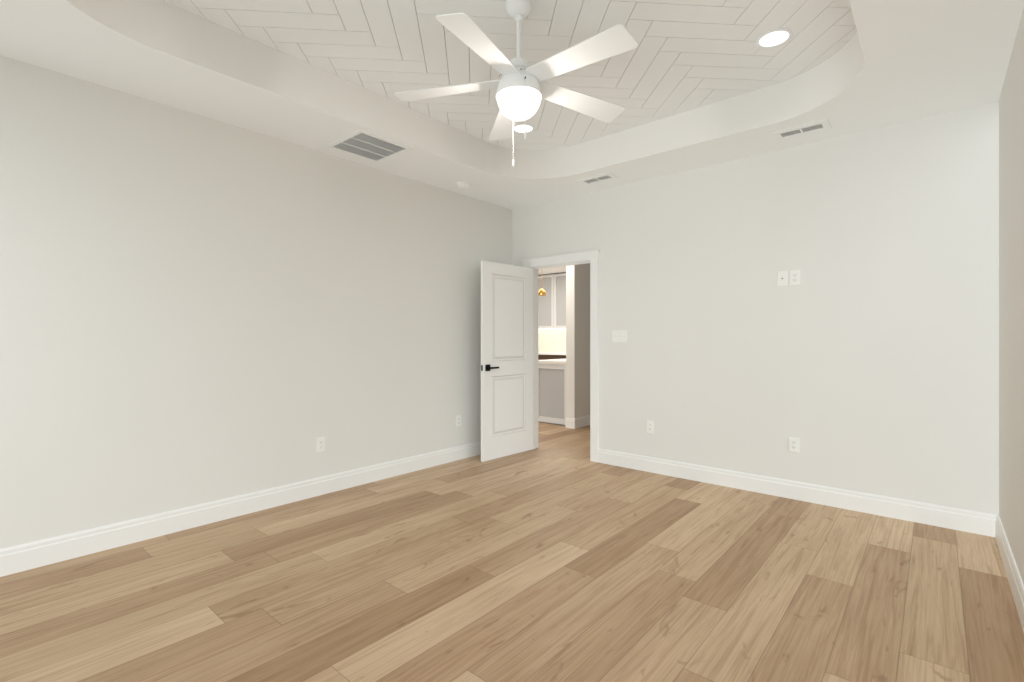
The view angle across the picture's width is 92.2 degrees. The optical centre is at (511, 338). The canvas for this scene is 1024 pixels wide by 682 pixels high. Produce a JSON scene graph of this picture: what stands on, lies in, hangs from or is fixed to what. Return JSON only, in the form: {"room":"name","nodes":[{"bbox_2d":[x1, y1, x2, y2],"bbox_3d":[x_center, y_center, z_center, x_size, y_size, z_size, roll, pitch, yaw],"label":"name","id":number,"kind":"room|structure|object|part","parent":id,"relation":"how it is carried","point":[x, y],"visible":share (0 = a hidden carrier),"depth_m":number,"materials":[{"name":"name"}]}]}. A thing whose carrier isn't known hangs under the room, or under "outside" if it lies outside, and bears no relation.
{"room":"empty bedroom","nodes":[
{"label":"empty bedroom","id":0,"kind":"room"},
{"bbox_2d":[0,55,511,548],"bbox_3d":[-1.592,-0.335,3.961,0.120,3.170,4.990,0,0,41],"label":"wall","id":1,"kind":"structure","parent":0,"point":[196,309],"depth_m":3.31,"materials":[{"name":"paint"}]},
{"bbox_2d":[0,441,480,576],"bbox_3d":[-1.540,1.180,3.917,0.017,0.140,4.750,0,0,41],"label":"baseboard","id":2,"kind":"structure","parent":1,"relation":"attached to","point":[26,556],"depth_m":3.28,"materials":[{"name":"paint"}]},
{"bbox_2d":[316,437,324,452],"bbox_3d":[-1.528,0.850,3.937,0.008,0.116,0.072,0,0,41],"label":"electrical outlet","id":3,"kind":"object","parent":1,"relation":"attached to","point":[320,444],"visible":1,"depth_m":3.93,"materials":[{"name":"white plastic"}]},
{"bbox_2d":[456,415,460,426],"bbox_3d":[-0.549,0.850,5.076,0.008,0.116,0.072,0,0,41],"label":"electrical outlet","id":4,"kind":"object","parent":1,"relation":"attached to","point":[458,420],"visible":1,"depth_m":5.07,"materials":[{"name":"white plastic"}]},
{"bbox_2d":[163,0,856,149],"bbox_3d":[0.015,-1.764,2.579,2.768,0.012,3.638,0,0,41],"label":"ceiling","id":5,"kind":"structure","parent":0,"point":[685,56],"depth_m":2.97,"materials":[{"name":"paint"}]},
{"bbox_2d":[394,0,637,166],"bbox_3d":[0.058,-1.349,2.550,1.252,0.818,1.291,0,0,41],"label":"ceiling fan","id":6,"kind":"object","parent":5,"relation":"hanging from","point":[522,87],"visible":1,"depth_m":2.49,"materials":[{"name":"painted metal"},{"name":"glass"}]},
{"bbox_3d":[0.036,-1.204,2.580,0.233,0.116,0.233,0,0,41],"label":"glass","id":7,"kind":"part","parent":6,"relation":"part of","materials":[{"name":"white glass"}]},
{"bbox_2d":[514,123,534,133],"bbox_3d":[0.094,-1.756,4.127,0.190,0.008,0.190,0,0,41],"label":"recessed light","id":8,"kind":"object","parent":5,"relation":"in","point":[519,128],"visible":0.88,"depth_m":4.12,"materials":[{"name":"white"}]},
{"bbox_2d":[756,28,791,47],"bbox_3d":[1.534,-1.756,2.888,0.190,0.008,0.190,0,0,41],"label":"recessed light","id":9,"kind":"object","parent":5,"relation":"in","point":[774,38],"visible":1,"depth_m":2.89,"materials":[{"name":"white"}]},
{"bbox_2d":[0,421,1023,681],"bbox_3d":[0.009,1.280,6.014,9.030,0.060,10.550,0,0,41],"label":"floor","id":10,"kind":"structure","parent":0,"point":[556,555],"depth_m":2.42,"materials":[{"name":"brown wood"}]},
{"bbox_2d":[538,363,565,424],"bbox_3d":[1.545,0.810,8.297,0.610,0.880,2.985,0,0,41],"label":"base cabinet","id":11,"kind":"object","parent":10,"relation":"on","point":[551,390],"depth_m":7.17,"materials":[{"name":"white paint"}]},
{"bbox_2d":[538,359,565,362],"bbox_3d":[1.530,0.350,8.300,0.636,0.040,3.000,0,0,41],"label":"countertop","id":12,"kind":"structure","parent":11,"relation":"on","point":[548,360],"depth_m":7.28,"materials":[{"name":"white stone"}]},
{"bbox_2d":[0,0,1023,275],"bbox_3d":[-0.029,-1.690,6.046,8.770,0.400,10.190,0,0,41],"label":"ceiling","id":13,"kind":"structure","parent":0,"point":[891,62],"depth_m":3.09,"materials":[{"name":"paint"}]},
{"bbox_2d":[327,129,412,162],"bbox_3d":[-1.108,-1.487,3.842,0.465,0.008,0.465,0,0,41],"label":"ceiling vent","id":14,"kind":"object","parent":13,"relation":"in","point":[348,137],"visible":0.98,"depth_m":3.79,"materials":[{"name":"white metal"}]},
{"bbox_2d":[456,181,470,188],"bbox_3d":[-0.468,-1.470,4.751,0.136,0.039,0.136,0,0,41],"label":"smoke detector","id":15,"kind":"object","parent":13,"relation":"attached to","point":[463,185],"visible":1,"depth_m":4.71,"materials":[{"name":"white plastic"}]},
{"bbox_2d":[538,289,545,295],"bbox_3d":[0.495,-1.100,8.135,0.150,0.780,0.150,0,0,41],"label":"pendant light","id":16,"kind":"object","parent":13,"relation":"hanging from","point":[541,292],"visible":0.79,"depth_m":8.09,"materials":[{"name":"gold metal"}]},
{"bbox_2d":[577,172,618,185],"bbox_3d":[0.805,-1.500,4.610,0.345,0.031,0.190,0,0,41],"label":"ceiling vent","id":17,"kind":"object","parent":13,"relation":"in","point":[613,176],"visible":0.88,"depth_m":4.61,"materials":[{"name":"white metal"}]},
{"bbox_2d":[772,119,831,140],"bbox_3d":[2.075,-1.500,3.531,0.345,0.031,0.190,0,0,41],"label":"ceiling vent","id":18,"kind":"object","parent":13,"relation":"in","point":[825,124],"visible":0.85,"depth_m":3.52,"materials":[{"name":"white metal"}]},
{"bbox_2d":[538,273,565,359],"bbox_3d":[1.397,-0.110,10.947,4.280,2.720,0.650,0,0,41],"label":"tall cabinet","id":19,"kind":"object","parent":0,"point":[552,323],"depth_m":11.39,"materials":[{"name":"white paint"}]},
{"bbox_2d":[566,263,589,417],"bbox_3d":[2.053,-0.120,8.305,0.140,2.740,3.810,0,0,41],"label":"wall","id":20,"kind":"structure","parent":0,"point":[577,341],"depth_m":6.89,"materials":[{"name":"paint"}]},
{"bbox_2d":[565,415,589,428],"bbox_3d":[2.053,1.180,8.293,0.157,0.140,3.827,0,0,41],"label":"baseboard","id":21,"kind":"structure","parent":20,"relation":"attached to","point":[575,423],"depth_m":6.88,"materials":[{"name":"paint"}]},
{"bbox_2d":[512,101,998,514],"bbox_3d":[-0.091,-0.335,5.882,8.650,3.170,0.120,0,0,41],"label":"wall","id":22,"kind":"structure","parent":0,"point":[863,356],"depth_m":3.74,"materials":[{"name":"paint"}]},
{"bbox_2d":[481,261,533,461],"bbox_3d":[-0.043,0.231,5.256,0.144,2.022,0.787,0,0,41],"label":"door","id":23,"kind":"structure","parent":22,"relation":"in","point":[507,359],"depth_m":5.20,"materials":[{"name":"paint"}]},
{"bbox_2d":[522,250,599,461],"bbox_3d":[0.547,0.181,5.328,0.996,2.138,0.176,0,0,41],"label":"door frame","id":24,"kind":"structure","parent":22,"relation":"attached to","point":[592,256],"depth_m":5.01,"materials":[{"name":"paint"}]},
{"bbox_2d":[612,330,626,341],"bbox_3d":[1.052,-0.020,4.814,0.163,0.116,0.009,0,0,41],"label":"switch plate","id":25,"kind":"object","parent":22,"relation":"attached to","point":[619,335],"visible":1,"depth_m":4.81,"materials":[{"name":"white plastic"}]},
{"bbox_2d":[647,420,653,433],"bbox_3d":[1.293,0.830,4.607,0.072,0.116,0.008,0,0,41],"label":"electrical outlet","id":26,"kind":"object","parent":22,"relation":"attached to","point":[650,426],"visible":1,"depth_m":4.60,"materials":[{"name":"white plastic"}]},
{"bbox_2d":[777,271,787,285],"bbox_3d":[2.131,-0.470,3.883,0.072,0.116,0.014,0,0,41],"label":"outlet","id":27,"kind":"object","parent":22,"relation":"attached to","point":[782,278],"visible":1,"depth_m":3.88,"materials":[{"name":"white plastic"}]},
{"bbox_2d":[789,437,798,452],"bbox_3d":[2.193,0.830,3.833,0.072,0.116,0.008,0,0,41],"label":"electrical outlet","id":28,"kind":"object","parent":22,"relation":"attached to","point":[793,444],"visible":1,"depth_m":3.83,"materials":[{"name":"white plastic"}]},
{"bbox_2d":[790,270,799,285],"bbox_3d":[2.198,-0.470,3.829,0.072,0.116,0.008,0,0,41],"label":"outlet","id":29,"kind":"object","parent":22,"relation":"attached to","point":[794,277],"visible":1,"depth_m":3.83,"materials":[{"name":"white plastic"}]},
{"bbox_2d":[598,448,996,536],"bbox_3d":[1.530,1.180,4.397,4.014,0.140,0.017,0,0,41],"label":"baseboard","id":30,"kind":"structure","parent":22,"relation":"attached to","point":[971,521],"depth_m":3.71,"materials":[{"name":"paint"}]},
{"bbox_2d":[999,8,1023,583],"bbox_3d":[1.554,-0.335,1.255,0.120,3.170,4.990,0,0,41],"label":"wall","id":31,"kind":"structure","parent":0,"point":[1011,307],"depth_m":2.54,"materials":[{"name":"paint"}]},
{"bbox_2d":[995,515,1023,631],"bbox_3d":[1.502,1.180,1.300,0.017,0.140,4.750,0,0,41],"label":"baseboard","id":32,"kind":"structure","parent":31,"relation":"attached to","point":[1015,581],"depth_m":2.46,"materials":[{"name":"paint"}]}
]}

